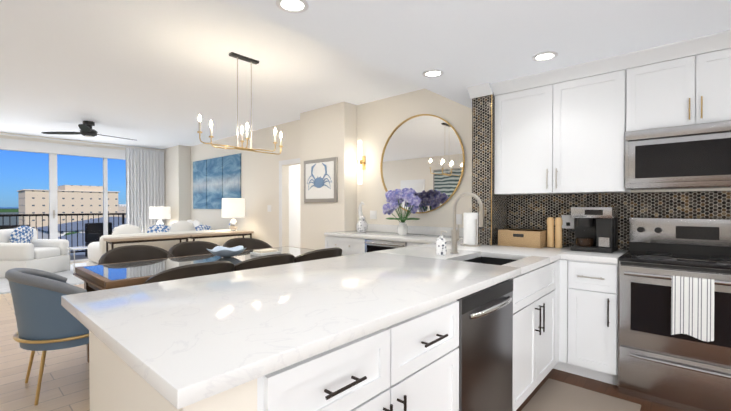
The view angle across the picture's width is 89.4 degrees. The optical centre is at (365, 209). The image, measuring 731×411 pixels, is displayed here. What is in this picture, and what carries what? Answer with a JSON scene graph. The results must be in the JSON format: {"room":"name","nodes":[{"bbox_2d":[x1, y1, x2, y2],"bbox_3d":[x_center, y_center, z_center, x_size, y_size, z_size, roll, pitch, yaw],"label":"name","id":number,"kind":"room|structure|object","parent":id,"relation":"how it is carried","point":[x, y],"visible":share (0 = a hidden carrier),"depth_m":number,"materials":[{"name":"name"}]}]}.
{"room":"kitchen and living room","nodes":[
{"label":"kitchen and living room","id":0,"kind":"room"},
{"bbox_2d":[0,132,162,151],"bbox_3d":[-7.070,-0.178,7.724,0.150,2.740,5.800,0,1,42],"label":"wall","id":1,"kind":"structure","parent":0,"point":[57,142],"depth_m":8.13,"materials":[{"name":"white paint"}]},
{"bbox_2d":[0,138,125,262],"bbox_3d":[-7.093,-0.117,7.658,0.122,2.620,4.770,0,1,42],"label":"door","id":2,"kind":"structure","parent":1,"relation":"in","point":[52,150],"depth_m":8.03,"materials":[{"name":"white"}]},
{"bbox_2d":[163,145,190,226],"bbox_3d":[-4.804,-0.193,9.395,1.009,2.740,0.289,0,1,42],"label":"wall","id":3,"kind":"structure","parent":0,"point":[177,177],"depth_m":9.11,"materials":[{"name":"white paint"}]},
{"bbox_2d":[0,0,424,148],"bbox_3d":[-2.090,-1.597,5.017,14.370,0.150,8.400,0,1,42],"label":"ceiling","id":4,"kind":"structure","parent":0,"point":[158,74],"depth_m":4.11,"materials":[{"name":"white paint"}]},
{"bbox_2d":[0,133,164,232],"bbox_3d":[-6.811,-0.163,7.661,0.097,2.671,4.950,0,1,42],"label":"curtain","id":5,"kind":"object","parent":4,"relation":"hanging from","point":[144,180],"visible":0.71,"depth_m":9.11,"materials":[{"name":"white fabric"}]},
{"bbox_2d":[41,121,136,140],"bbox_3d":[-4.701,-1.405,6.500,1.392,0.261,1.354,0,1,42],"label":"ceiling fan","id":6,"kind":"object","parent":4,"relation":"hanging from","point":[86,130],"visible":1,"depth_m":6.42,"materials":[{"name":"black plastic"}]},
{"bbox_2d":[197,52,282,154],"bbox_3d":[-1.201,-1.048,3.668,0.214,0.921,0.984,0,1,42],"label":"chandelier","id":7,"kind":"object","parent":4,"relation":"hanging from","point":[242,57],"visible":1,"depth_m":3.62,"materials":[{"name":"gold metal"}]},
{"bbox_2d":[191,120,299,247],"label":"wall","id":8,"kind":"structure","parent":0,"point":[259,171],"depth_m":7.10,"materials":[{"name":"white paint"}]},
{"bbox_2d":[193,160,206,208],"bbox_3d":[-3.932,-0.588,8.785,0.700,1.140,0.033,0,1,42],"label":"artwork","id":9,"kind":"object","parent":8,"relation":"attached to","point":[199,167],"depth_m":8.77},
{"bbox_2d":[206,157,221,208],"bbox_3d":[-3.376,-0.583,8.289,0.700,1.140,0.033,0,1,42],"label":"artwork","id":10,"kind":"object","parent":8,"relation":"attached to","point":[216,180],"depth_m":8.27},
{"bbox_2d":[222,153,240,197],"bbox_3d":[-2.820,-0.578,7.794,0.700,1.140,0.033,0,1,42],"label":"artwork","id":11,"kind":"object","parent":8,"relation":"attached to","point":[231,164],"depth_m":7.77},
{"bbox_2d":[279,158,299,246],"bbox_3d":[-1.217,0.165,6.390,0.930,2.080,0.012,0,1,42],"label":"door frame","id":12,"kind":"structure","parent":8,"relation":"attached to","point":[290,161],"depth_m":6.65,"materials":[{"name":"white wood"}]},
{"bbox_2d":[289,165,299,247],"bbox_3d":[-0.392,-0.126,7.502,2.420,2.840,2.450,0,1,42],"label":"wall","id":13,"kind":"structure","parent":0,"point":[294,205],"depth_m":7.88,"materials":[{"name":"white paint"}]},
{"bbox_2d":[300,102,356,249],"bbox_3d":[-0.583,-0.158,5.656,0.990,2.740,0.259,0,1,42],"label":"wall","id":14,"kind":"structure","parent":0,"point":[329,131],"depth_m":5.42,"materials":[{"name":"white paint"}]},
{"bbox_2d":[304,157,337,202],"bbox_3d":[-0.692,-0.432,5.538,0.740,0.650,0.054,0,1,42],"label":"framed picture","id":15,"kind":"object","parent":14,"relation":"attached to","point":[320,180],"visible":1,"depth_m":5.50,"materials":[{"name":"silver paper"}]},
{"bbox_2d":[0,261,682,410],"bbox_3d":[-2.313,1.280,3.703,12.620,0.100,5.800,0,1,42],"label":"floor","id":16,"kind":"structure","parent":0,"point":[65,382],"depth_m":2.68,"materials":[{"name":"brown wood"}]},
{"bbox_2d":[0,262,85,294],"bbox_3d":[-5.359,1.191,7.184,2.780,0.012,3.350,0,1,42],"label":"living room rug","id":17,"kind":"object","parent":16,"relation":"on","point":[72,279],"visible":0.08,"depth_m":6.30,"materials":[{"name":"grey carpet"}]},
{"bbox_2d":[0,226,68,277],"bbox_3d":[-6.264,0.742,6.840,0.900,0.891,0.900,0,1,4],"label":"armchair","id":18,"kind":"object","parent":17,"relation":"on","point":[22,247],"visible":0.94,"depth_m":6.69,"materials":[{"name":"white fabric"}]},
{"bbox_2d":[68,246,87,272],"bbox_3d":[-5.446,0.956,7.159,0.420,0.457,0.420,0,1,42],"label":"metal side table","id":19,"kind":"object","parent":17,"relation":"on","point":[79,248],"visible":0.52,"depth_m":7.02,"materials":[{"name":"white metal"}]},
{"bbox_2d":[86,220,237,265],"bbox_3d":[-4.162,0.692,7.358,2.250,0.981,2.310,0,1,42],"label":"sofa","id":20,"kind":"object","parent":17,"relation":"on","point":[96,251],"visible":0.4,"depth_m":6.46,"materials":[{"name":"white fabric"}]},
{"bbox_3d":[-4.953,0.875,8.915,0.500,0.587,0.500,0,1,42],"label":"end table","id":21,"kind":"object","parent":17,"relation":"on","visible":0},
{"bbox_2d":[149,207,170,224],"bbox_3d":[-4.953,0.255,8.909,0.450,0.650,0.450,0,1,42],"label":"lamp","id":22,"kind":"object","parent":21,"relation":"on","point":[159,213],"visible":0.71,"depth_m":8.73,"materials":[{"name":"white fabric"}]},
{"bbox_2d":[5,268,88,404],"bbox_3d":[-2.137,0.818,2.634,0.694,0.848,0.616,0,1,42],"label":"head chair","id":23,"kind":"object","parent":16,"relation":"on","point":[45,320],"visible":0.83,"depth_m":2.38,"materials":[{"name":"blue fabric"}]},
{"bbox_2d":[98,245,174,264],"bbox_3d":[-2.087,0.794,3.443,0.603,0.881,0.666,0,1,42],"label":"chair","id":24,"kind":"object","parent":16,"relation":"on","point":[130,253],"visible":0.12,"depth_m":3.61,"materials":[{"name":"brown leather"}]},
{"bbox_2d":[103,234,189,251],"bbox_3d":[-3.464,0.819,5.925,0.340,0.780,1.155,0,1,42],"label":"console","id":25,"kind":"object","parent":16,"relation":"on","point":[132,239],"visible":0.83,"depth_m":5.74,"materials":[{"name":"brown wood"}]},
{"bbox_2d":[143,261,234,283],"bbox_3d":[-1.300,0.800,2.729,0.603,0.881,0.666,0,1,42],"label":"chair","id":26,"kind":"object","parent":16,"relation":"on","point":[198,269],"visible":0.08,"depth_m":2.47,"materials":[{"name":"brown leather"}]},
{"bbox_2d":[167,241,219,257],"bbox_3d":[-1.708,0.790,3.869,0.603,0.881,0.666,0,1,42],"label":"chair","id":27,"kind":"object","parent":16,"relation":"on","point":[187,248],"visible":0.02,"depth_m":4.03,"materials":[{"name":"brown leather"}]},
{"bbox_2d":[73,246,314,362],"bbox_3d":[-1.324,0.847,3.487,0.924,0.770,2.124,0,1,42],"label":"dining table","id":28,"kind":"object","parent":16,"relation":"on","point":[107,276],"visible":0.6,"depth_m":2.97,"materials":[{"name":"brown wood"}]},
{"bbox_2d":[206,246,245,256],"bbox_3d":[-1.345,0.412,3.582,0.354,0.094,0.365,0,1,42],"label":"bowl","id":29,"kind":"object","parent":28,"relation":"on","point":[221,251],"visible":1,"depth_m":3.52,"materials":[{"name":"blue"}]},
{"bbox_2d":[250,249,280,256],"bbox_3d":[-1.013,0.433,3.742,0.180,0.050,0.240,0,1,42],"label":"books","id":30,"kind":"object","parent":28,"relation":"on","point":[262,252],"visible":0.94,"depth_m":3.68,"materials":[{"name":"white paper"}]},
{"bbox_2d":[187,230,253,240],"bbox_3d":[-2.674,0.811,6.812,0.340,0.780,1.170,0,1,42],"label":"console","id":31,"kind":"object","parent":16,"relation":"on","point":[194,236],"visible":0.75,"depth_m":6.67,"materials":[{"name":"brown wood"}]},
{"bbox_2d":[222,198,244,231],"bbox_3d":[-2.502,0.103,6.999,0.420,0.630,0.420,0,1,42],"label":"light","id":32,"kind":"object","parent":31,"relation":"on","point":[233,208],"visible":1,"depth_m":6.84,"materials":[{"name":"white fabric"}]},
{"bbox_2d":[223,238,272,249],"bbox_3d":[-1.322,0.786,4.302,0.603,0.881,0.666,0,1,42],"label":"chair","id":33,"kind":"object","parent":16,"relation":"on","point":[250,243],"visible":0.08,"depth_m":4.53,"materials":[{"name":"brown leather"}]},
{"bbox_2d":[234,253,294,270],"bbox_3d":[-0.921,0.796,3.155,0.603,0.881,0.666,0,1,42],"label":"chair","id":34,"kind":"object","parent":16,"relation":"on","point":[270,260],"visible":0.15,"depth_m":2.89,"materials":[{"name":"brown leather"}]},
{"bbox_2d":[294,247,341,262],"bbox_3d":[-0.535,0.792,3.588,0.603,0.881,0.666,0,1,42],"label":"chair","id":35,"kind":"object","parent":16,"relation":"on","point":[323,253],"visible":0.04,"depth_m":3.31,"materials":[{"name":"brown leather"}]},
{"bbox_2d":[324,223,463,255],"bbox_3d":[0.327,0.717,4.561,1.825,1.010,0.690,0,1,42],"label":"buffet","id":36,"kind":"object","parent":16,"relation":"on","point":[375,237],"visible":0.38,"depth_m":4.54,"materials":[{"name":"white stone"}]},
{"bbox_2d":[357,202,364,230],"bbox_3d":[-0.056,0.095,5.163,0.114,0.420,0.070,0,1,42],"label":"seahorse figurine","id":37,"kind":"object","parent":36,"relation":"on","point":[360,209],"visible":0.46,"depth_m":5.16,"materials":[{"name":"white ceramic"}]},
{"bbox_2d":[357,216,367,231],"bbox_3d":[-0.046,0.197,5.021,0.150,0.220,0.150,0,1,42],"label":"ginger jar","id":38,"kind":"object","parent":36,"relation":"on","point":[362,225],"visible":1,"depth_m":4.97,"materials":[{"name":"ceramic"}]},
{"bbox_2d":[382,188,420,234],"bbox_3d":[0.460,0.023,4.497,0.600,0.577,0.433,0,1,42],"label":"vase","id":39,"kind":"object","parent":36,"relation":"on","point":[396,198],"visible":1,"depth_m":4.41,"materials":[{"name":"plant"}]},
{"bbox_2d":[253,295,556,410],"bbox_3d":[0.214,0.819,1.116,0.380,0.870,0.952,0,1,42],"label":"base cabinet","id":40,"kind":"object","parent":16,"relation":"on","point":[482,327],"depth_m":1.42,"materials":[{"name":"white wood"}]},
{"bbox_2d":[61,251,520,410],"bbox_3d":[-0.152,0.357,1.796,1.127,0.040,1.900,0,1,42],"label":"countertop","id":41,"kind":"structure","parent":40,"relation":"on","point":[191,341],"depth_m":1.24,"materials":[{"name":"white stone"}]},
{"bbox_2d":[436,231,446,254],"bbox_3d":[0.553,0.240,2.680,0.083,0.177,0.074,0,1,42],"label":"soap dispenser","id":42,"kind":"object","parent":41,"relation":"on","point":[440,245],"visible":1,"depth_m":2.65,"materials":[{"name":"ceramic"}]},
{"bbox_2d":[469,275,592,377],"bbox_3d":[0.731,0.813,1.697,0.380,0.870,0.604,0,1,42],"label":"base cabinet","id":43,"kind":"object","parent":16,"relation":"on","point":[573,302],"depth_m":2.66,"materials":[{"name":"white wood"}]},
{"bbox_2d":[521,263,616,384],"bbox_3d":[1.220,0.808,2.246,0.380,0.870,0.866,0,1,42],"label":"base cabinet","id":44,"kind":"object","parent":16,"relation":"on","point":[603,337],"depth_m":2.59,"materials":[{"name":"white wood"}]},
{"bbox_2d":[429,239,627,266],"bbox_3d":[1.283,0.345,3.140,1.482,0.040,0.896,0,1,42],"label":"countertop","id":45,"kind":"structure","parent":44,"relation":"on","point":[564,254],"depth_m":2.76,"materials":[{"name":"white stone"}]},
{"bbox_2d":[450,192,483,253],"bbox_3d":[0.755,0.100,2.725,0.258,0.456,0.098,0,1,42],"label":"faucet","id":46,"kind":"object","parent":45,"relation":"on","point":[454,235],"visible":1,"depth_m":2.76,"materials":[{"name":"silver metal"}]},
{"bbox_2d":[461,207,480,246],"bbox_3d":[0.939,0.149,3.300,0.170,0.346,0.170,0,1,42],"label":"paper towel","id":47,"kind":"object","parent":45,"relation":"on","point":[470,234],"visible":1,"depth_m":3.25,"materials":[{"name":"white paper"}]},
{"bbox_2d":[498,229,546,247],"bbox_3d":[1.413,0.252,3.307,0.360,0.140,0.261,0,1,42],"label":"box","id":48,"kind":"object","parent":45,"relation":"on","point":[531,238],"visible":0.83,"depth_m":3.20,"materials":[{"name":"wood"}]},
{"bbox_2d":[547,217,553,246],"bbox_3d":[1.594,0.195,3.186,0.057,0.258,0.058,0,1,42],"label":"grinder","id":49,"kind":"object","parent":45,"relation":"on","point":[550,231],"visible":1,"depth_m":3.16,"materials":[{"name":"brown wood"}]},
{"bbox_2d":[555,217,562,247],"bbox_3d":[1.643,0.195,3.143,0.057,0.258,0.058,0,1,42],"label":"grinder","id":50,"kind":"object","parent":45,"relation":"on","point":[558,230],"visible":1,"depth_m":3.12,"materials":[{"name":"brown wood"}]},
{"bbox_2d":[567,207,617,252],"bbox_3d":[1.812,0.153,2.949,0.300,0.345,0.303,0,1,42],"label":"coffee maker","id":51,"kind":"object","parent":45,"relation":"on","point":[596,229],"visible":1,"depth_m":2.87,"materials":[{"name":"black plastic"}]},
{"bbox_2d":[521,378,640,410],"bbox_3d":[1.240,1.237,2.178,0.545,0.014,0.890,0,1,42],"label":"kitchen mat","id":52,"kind":"object","parent":16,"relation":"on","point":[552,395],"visible":0.94,"depth_m":2.36,"materials":[{"name":"beige fabric"}]},
{"bbox_2d":[617,263,618,385],"bbox_3d":[1.811,0.803,2.856,0.296,0.870,0.625,0,1,42],"label":"base cabinet","id":53,"kind":"object","parent":16,"relation":"on","point":[617,263],"depth_m":2.54,"materials":[{"name":"white wood"}]},
{"bbox_2d":[618,217,730,410],"bbox_3d":[2.172,0.654,2.449,0.760,1.175,0.726,0,1,42],"label":"range","id":54,"kind":"object","parent":16,"relation":"on","point":[674,335],"visible":1,"depth_m":2.33,"materials":[{"name":"silver metal"}]},
{"bbox_2d":[357,89,471,227],"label":"wall","id":55,"kind":"structure","parent":0,"point":[379,121],"depth_m":4.91,"materials":[{"name":"white paint"}]},
{"bbox_2d":[357,140,364,183],"bbox_3d":[-0.062,-0.670,5.280,0.072,0.620,0.119,0,1,42],"label":"sconce","id":56,"kind":"object","parent":55,"relation":"attached to","point":[361,162],"visible":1,"depth_m":5.24,"materials":[{"name":"gold metal"}]},
{"bbox_2d":[370,211,376,218],"bbox_3d":[0.108,0.076,5.208,0.120,0.120,0.013,0,1,42],"label":"switch plate","id":57,"kind":"object","parent":55,"relation":"attached to","point":[373,214],"depth_m":5.20,"materials":[{"name":"white plastic"}]},
{"bbox_2d":[380,114,464,213],"bbox_3d":[0.678,-0.574,4.684,1.250,1.250,0.022,0,1,42],"label":"round mirror","id":58,"kind":"object","parent":55,"relation":"attached to","point":[423,156],"visible":0.92,"depth_m":4.62,"materials":[{"name":"gold metal"}]},
{"bbox_2d":[456,214,461,223],"bbox_3d":[1.094,0.114,4.330,0.080,0.120,0.013,0,1,42],"label":"switch plate","id":59,"kind":"object","parent":55,"relation":"attached to","point":[458,216],"depth_m":4.33,"materials":[{"name":"white plastic"}]},
{"bbox_2d":[224,0,730,108],"bbox_3d":[0.852,-1.292,0.760,4.010,0.379,5.650,0,1,42],"label":"ceiling soffit","id":60,"kind":"structure","parent":0,"point":[463,45],"depth_m":2.31,"materials":[{"name":"white paint"}]},
{"bbox_2d":[276,0,308,12],"bbox_3d":[-0.396,-1.108,2.000,0.176,0.011,0.176,0,1,42],"label":"recessed light","id":61,"kind":"object","parent":60,"relation":"attached to","point":[295,6],"visible":1,"depth_m":2.01,"materials":[{"name":"white"}]},
{"bbox_2d":[422,69,443,77],"bbox_3d":[0.557,-1.118,3.039,0.176,0.011,0.176,0,1,42],"label":"recessed light","id":62,"kind":"object","parent":60,"relation":"attached to","point":[431,73],"visible":0.98,"depth_m":3.04,"materials":[{"name":"white"}]},
{"bbox_2d":[532,51,557,61],"bbox_3d":[1.307,-1.114,2.693,0.176,0.011,0.176,0,1,42],"label":"recessed light","id":63,"kind":"object","parent":60,"relation":"attached to","point":[545,56],"visible":0.94,"depth_m":2.68,"materials":[{"name":"white"}]},
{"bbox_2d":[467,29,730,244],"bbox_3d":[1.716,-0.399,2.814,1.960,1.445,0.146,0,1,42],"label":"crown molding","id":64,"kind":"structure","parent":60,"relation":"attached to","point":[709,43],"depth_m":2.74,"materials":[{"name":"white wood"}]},
{"bbox_2d":[562,188,730,249],"bbox_3d":[2.793,-0.131,2.711,3.690,2.740,0.470,0,1,42],"label":"wall","id":65,"kind":"structure","parent":0,"point":[688,190],"depth_m":2.77,"materials":[{"name":"white paint"}]},
{"bbox_2d":[472,94,507,244],"bbox_3d":[1.198,-0.375,3.546,0.187,1.388,0.400,0,1,42],"label":"wall tiles","id":66,"kind":"structure","parent":65,"relation":"attached to","point":[481,148],"depth_m":3.39,"materials":[{"name":"tile"}]},
{"bbox_2d":[494,70,630,194],"bbox_3d":[1.654,-0.586,3.170,0.982,0.898,0.345,0,1,42],"label":"upper cabinet","id":67,"kind":"object","parent":65,"relation":"attached to","point":[567,137],"depth_m":2.99,"materials":[{"name":"white wood"}]},
{"bbox_2d":[508,191,730,249],"bbox_3d":[2.055,0.094,3.047,1.758,0.460,0.012,0,1,42],"label":"backsplash","id":68,"kind":"structure","parent":65,"relation":"attached to","point":[534,212],"depth_m":3.01,"materials":[{"name":"tile"}]},
{"bbox_2d":[562,215,573,228],"bbox_3d":[1.787,0.109,3.266,0.100,0.120,0.018,0,1,42],"label":"outlet","id":69,"kind":"object","parent":68,"relation":"attached to","point":[568,221],"visible":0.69,"depth_m":3.27,"materials":[{"name":"white plastic"}]},
{"bbox_2d":[626,48,730,131],"bbox_3d":[2.308,-0.797,2.586,0.762,0.465,0.345,0,1,42],"label":"upper cabinet","id":70,"kind":"object","parent":65,"relation":"attached to","point":[691,90],"depth_m":2.51,"materials":[{"name":"white wood"}]},
{"bbox_2d":[625,121,730,189],"bbox_3d":[2.286,-0.355,2.565,0.757,0.410,0.412,0,1,42],"label":"microwave","id":71,"kind":"object","parent":70,"relation":"attached to","point":[696,156],"visible":1,"depth_m":2.47,"materials":[{"name":"silver metal"}]},
{"label":"outside","id":72,"kind":"structure","parent":0,"visible":0},
{"bbox_2d":[0,185,125,255],"bbox_3d":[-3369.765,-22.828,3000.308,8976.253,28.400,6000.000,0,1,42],"label":"building","id":73,"kind":"structure","parent":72,"point":[76,199],"depth_m":156.90,"materials":[{"name":"grey concrete"}]},
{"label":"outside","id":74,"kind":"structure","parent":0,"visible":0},
{"bbox_2d":[70,254,87,259],"bbox_3d":[-7.607,1.276,8.450,1.600,0.140,7.050,0,1,42],"label":"floor","id":75,"kind":"structure","parent":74,"point":[77,257],"depth_m":9.23,"materials":[{"name":"grey concrete"}]},
{"bbox_2d":[0,225,29,228],"bbox_3d":[-7.900,0.783,8.206,0.680,0.850,0.660,0,1,-38],"label":"balcony chair","id":76,"kind":"object","parent":75,"relation":"on","point":[8,226],"depth_m":8.36,"materials":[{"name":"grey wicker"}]},
{"bbox_2d":[0,213,125,252],"bbox_3d":[-8.110,0.657,8.886,0.050,1.090,6.858,0,1,42],"label":"rail","id":77,"kind":"object","parent":75,"relation":"on","point":[42,215],"depth_m":9.44,"materials":[{"name":"brown metal"}]},
{"bbox_2d":[85,222,111,256],"bbox_3d":[-6.706,0.770,9.546,0.660,0.850,0.680,0,1,22],"label":"balcony chair","id":78,"kind":"object","parent":75,"relation":"on","point":[93,232],"depth_m":9.36,"materials":[{"name":"grey wicker"}]}
]}

